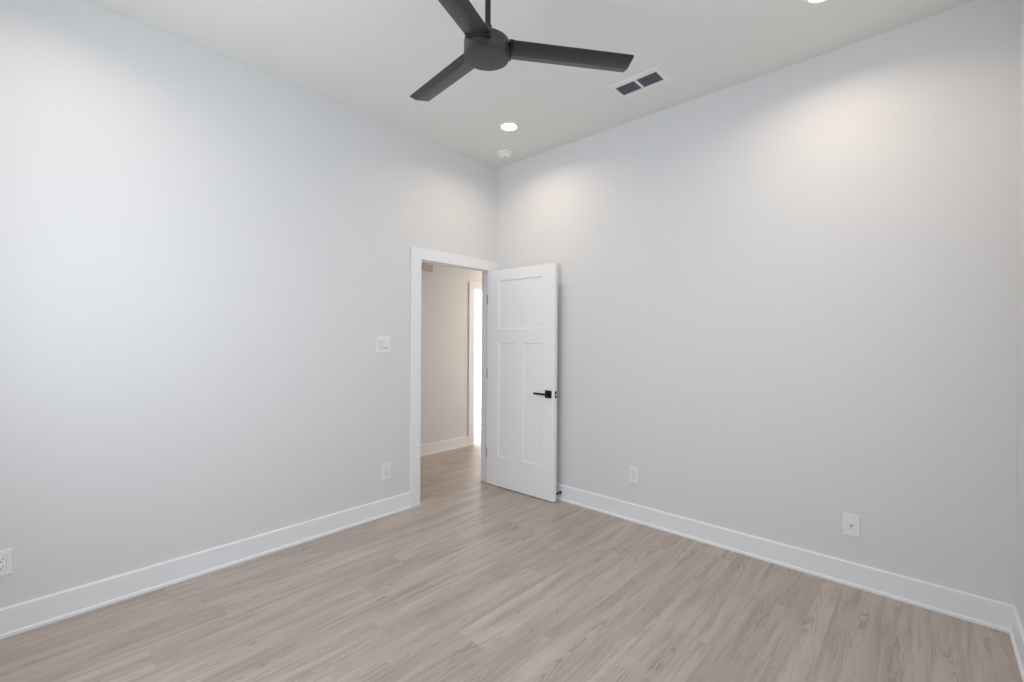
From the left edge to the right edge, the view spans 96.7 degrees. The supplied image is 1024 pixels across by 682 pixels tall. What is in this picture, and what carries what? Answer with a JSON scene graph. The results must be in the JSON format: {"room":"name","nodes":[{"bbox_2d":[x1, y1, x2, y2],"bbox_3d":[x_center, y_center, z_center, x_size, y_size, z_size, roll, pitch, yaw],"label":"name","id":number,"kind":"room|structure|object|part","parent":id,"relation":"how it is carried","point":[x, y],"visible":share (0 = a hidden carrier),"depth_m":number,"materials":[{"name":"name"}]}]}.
{"room":"empty bedroom","nodes":[
{"label":"empty bedroom","id":0,"kind":"room"},
{"bbox_2d":[0,0,497,608],"bbox_3d":[-1.457,-0.172,3.122,0.104,3.067,3.764,0,0,42],"label":"wall","id":1,"kind":"structure","parent":0,"point":[205,255],"depth_m":2.60,"materials":[{"name":"white paint"}]},
{"bbox_2d":[0,548,12,575],"bbox_3d":[-2.337,1.018,2.083,0.008,0.116,0.071,0,0,42],"label":"electrical outlet","id":2,"kind":"object","parent":1,"relation":"attached to","point":[6,556],"visible":1,"depth_m":2.09,"materials":[{"name":"white plastic"}]},
{"bbox_2d":[0,555,6,570],"bbox_3d":[-2.335,1.018,2.081,0.001,0.069,0.035,0,0,42],"label":"receptacle","id":3,"kind":"object","parent":2,"relation":"attached to","point":[3,558],"depth_m":2.09,"materials":[{"name":"grey plastic"}]},
{"bbox_2d":[0,492,410,638],"bbox_3d":[-1.724,1.294,2.744,0.023,0.132,2.649,0,0,42],"label":"baseboard","id":4,"kind":"structure","parent":1,"relation":"attached to","point":[15,619],"depth_m":2.56,"materials":[{"name":"white wood"}]},
{"bbox_2d":[376,337,390,352],"bbox_3d":[-0.997,0.029,3.540,0.011,0.125,0.125,0,0,42],"label":"light switch","id":5,"kind":"object","parent":1,"relation":"attached to","point":[383,344],"visible":1,"depth_m":3.54,"materials":[{"name":"white plastic"}]},
{"bbox_2d":[382,462,390,479],"bbox_3d":[-0.984,1.017,3.564,0.008,0.124,0.077,0,0,42],"label":"electrical outlet","id":6,"kind":"object","parent":1,"relation":"attached to","point":[386,467],"visible":1,"depth_m":3.56,"materials":[{"name":"white plastic"}]},
{"bbox_2d":[384,466,387,475],"bbox_3d":[-0.982,1.017,3.562,0.001,0.069,0.035,0,0,42],"label":"receptacle","id":7,"kind":"object","parent":6,"relation":"attached to","point":[385,467],"depth_m":3.56,"materials":[{"name":"grey plastic"}]},
{"bbox_2d":[410,246,497,507],"bbox_3d":[-0.529,0.298,4.137,0.136,2.138,1.012,0,0,42],"label":"trim","id":8,"kind":"structure","parent":1,"relation":"attached to","point":[419,256],"depth_m":3.78,"materials":[{"name":"white wood"}]},
{"bbox_3d":[-0.574,0.298,4.178,0.014,2.138,1.012,0,0,42],"label":"hall casing","id":9,"kind":"part","parent":8,"relation":"part of","materials":[{"name":"white wood"}]},
{"bbox_3d":[-0.535,0.342,4.142,0.035,2.050,0.812,0,0,42],"label":"door stop moulding","id":10,"kind":"part","parent":8,"relation":"part of","materials":[{"name":"white wood"}]},
{"bbox_2d":[486,263,557,501],"bbox_3d":[0.073,0.348,4.122,0.807,2.028,0.131,0,0,41],"label":"door","id":11,"kind":"structure","parent":1,"relation":"in","point":[521,450],"depth_m":4.08,"materials":[{"name":"white wood"}]},
{"bbox_3d":[0.259,0.455,3.907,0.164,0.065,0.048,0,0,41],"label":"handle","id":12,"kind":"part","parent":11,"relation":"part of","materials":[{"name":"black metal"}]},
{"bbox_2d":[420,263,481,444],"bbox_3d":[-0.979,-0.011,5.572,0.104,2.750,4.900,0,0,42],"label":"wall","id":13,"kind":"structure","parent":0,"point":[444,290],"depth_m":5.65,"materials":[{"name":"white paint"}]},
{"bbox_2d":[421,263,432,271],"bbox_3d":[-1.031,-0.874,5.400,0.045,0.076,0.210,0,0,42],"label":"door chime","id":14,"kind":"object","parent":13,"relation":"attached to","point":[425,267],"visible":0.55,"depth_m":5.40,"materials":[{"name":"grey plastic"}]},
{"bbox_2d":[420,436,468,456],"bbox_3d":[-1.582,1.295,4.827,0.023,0.132,2.997,0,0,42],"label":"baseboard","id":15,"kind":"structure","parent":13,"relation":"attached to","point":[446,445],"depth_m":5.63,"materials":[{"name":"white wood"}]},
{"bbox_3d":[-1.577,1.352,4.823,0.009,0.018,2.997,0,0,42],"label":"shoe moulding","id":16,"kind":"part","parent":15,"relation":"part of","materials":[{"name":"white wood"}]},
{"bbox_2d":[468,282,481,445],"bbox_3d":[-0.294,0.299,6.311,0.122,2.138,0.923,0,0,42],"label":"trim","id":17,"kind":"structure","parent":13,"relation":"attached to","point":[473,286],"depth_m":5.96,"materials":[{"name":"white wood"}]},
{"bbox_2d":[474,291,481,420],"bbox_3d":[-0.893,-0.010,7.447,2.296,2.750,0.104,0,0,42],"label":"wall","id":18,"kind":"structure","parent":0,"point":[478,294],"depth_m":7.04,"materials":[{"name":"white paint"}]},
{"bbox_2d":[474,420,480,429],"bbox_3d":[-0.906,1.299,7.366,2.196,0.132,0.023,0,0,42],"label":"baseboard","id":19,"kind":"structure","parent":18,"relation":"attached to","point":[477,424],"depth_m":7.02,"materials":[{"name":"white wood"}]},
{"bbox_2d":[0,429,1021,681],"bbox_3d":[-0.574,1.427,4.136,7.244,0.120,6.464,0,0,42],"label":"floor","id":20,"kind":"structure","parent":0,"point":[479,580],"depth_m":2.24,"materials":[{"name":"beige wood"}]},
{"bbox_2d":[86,0,975,167],"bbox_3d":[-0.104,-1.758,1.965,3.648,0.120,3.868,0,0,42],"label":"ceiling","id":21,"kind":"structure","parent":0,"point":[368,57],"depth_m":2.61,"materials":[{"name":"white paint"}]},
{"bbox_2d":[497,150,511,158],"bbox_3d":[-0.067,-1.675,4.108,0.138,0.043,0.138,0,0,42],"label":"smoke detector","id":22,"kind":"object","parent":21,"relation":"attached to","point":[503,154],"visible":1,"depth_m":4.07,"materials":[{"name":"white plastic"}]},
{"bbox_2d":[498,121,519,131],"bbox_3d":[-0.023,-1.693,3.604,0.171,0.007,0.171,0,0,42],"label":"recessed light","id":23,"kind":"object","parent":21,"relation":"in","point":[508,126],"visible":1,"depth_m":3.60,"materials":[{"name":"white metal"}]},
{"bbox_2d":[410,0,633,100],"bbox_3d":[-0.205,-1.459,2.014,1.095,0.478,1.158,0,0,42],"label":"ceiling fan","id":24,"kind":"object","parent":21,"relation":"hanging from","point":[486,48],"visible":1,"depth_m":2.00,"materials":[{"name":"grey paint"}]},
{"bbox_3d":[-0.339,-1.300,2.273,0.119,0.055,0.540,0,0,-39],"label":"blade","id":25,"kind":"part","parent":24,"relation":"part of","materials":[{"name":"grey metal"}]},
{"bbox_3d":[-0.242,-1.261,1.630,0.119,0.048,0.540,0,0,22],"label":"blade","id":26,"kind":"part","parent":24,"relation":"part of","materials":[{"name":"grey metal"}]},
{"bbox_3d":[0.267,-1.266,2.036,0.540,0.027,0.120,0,0,-9],"label":"blade","id":27,"kind":"part","parent":24,"relation":"part of","materials":[{"name":"grey metal"}]},
{"bbox_2d":[608,66,671,98],"bbox_3d":[0.836,-1.688,2.992,0.352,0.008,0.206,0,0,42],"label":"ceiling vent","id":28,"kind":"object","parent":21,"relation":"in","point":[655,76],"visible":1,"depth_m":2.98,"materials":[{"name":"white metal"}]},
{"bbox_3d":[0.836,-1.692,2.992,0.286,0.001,0.122,0,0,42],"label":"duct plate","id":29,"kind":"part","parent":28,"relation":"part of","materials":[{"name":"grey metal"}]},
{"bbox_2d":[802,0,829,4],"bbox_3d":[1.504,-1.685,2.202,0.171,0.007,0.171,0,0,42],"label":"recessed light","id":30,"kind":"object","parent":21,"relation":"in","point":[808,2],"visible":1,"depth_m":2.26,"materials":[{"name":"white metal"}]},
{"bbox_2d":[497,0,1018,604],"bbox_3d":[1.156,-0.157,3.354,3.648,3.067,0.104,0,0,42],"label":"wall","id":31,"kind":"structure","parent":0,"point":[787,296],"depth_m":2.70,"materials":[{"name":"white paint"}]},
{"bbox_2d":[629,466,638,483],"bbox_3d":[0.930,1.022,3.479,0.077,0.124,0.008,0,0,42],"label":"electrical outlet","id":32,"kind":"object","parent":31,"relation":"attached to","point":[633,471],"visible":1,"depth_m":3.48,"materials":[{"name":"white plastic"}]},
{"bbox_2d":[631,470,635,479],"bbox_3d":[0.928,1.022,3.477,0.036,0.069,0.003,0,0,42],"label":"receptacle","id":33,"kind":"object","parent":32,"relation":"attached to","point":[633,472],"depth_m":3.48,"materials":[{"name":"grey plastic"}]},
{"bbox_2d":[556,483,1014,632],"bbox_3d":[1.105,1.311,3.308,3.440,0.132,0.023,0,0,42],"label":"baseboard","id":34,"kind":"structure","parent":31,"relation":"attached to","point":[997,615],"depth_m":2.68,"materials":[{"name":"white wood"}]},
{"bbox_2d":[842,513,859,537],"bbox_3d":[1.915,1.042,2.573,0.080,0.122,0.016,0,0,42],"label":"cable jack","id":35,"kind":"object","parent":31,"relation":"attached to","point":[851,523],"visible":1,"depth_m":2.57,"materials":[{"name":"white plastic"}]},
{"bbox_2d":[1015,0,1023,629],"bbox_3d":[1.195,-0.157,0.770,0.104,3.067,3.660,0,0,42],"label":"wall","id":36,"kind":"structure","parent":0,"point":[1019,597],"depth_m":2.07,"materials":[{"name":"white paint"}]},
{"bbox_2d":[1009,606,1023,681],"bbox_3d":[1.140,1.311,0.812,0.023,0.132,3.660,0,0,42],"label":"baseboard","id":37,"kind":"structure","parent":36,"relation":"attached to","point":[1016,634],"depth_m":2.00,"materials":[{"name":"white wood"}]},
{"bbox_3d":[1.134,1.367,0.817,0.009,0.018,3.633,0,0,42],"label":"shoe moulding","id":38,"kind":"part","parent":37,"relation":"part of","materials":[{"name":"white wood"}]}
]}

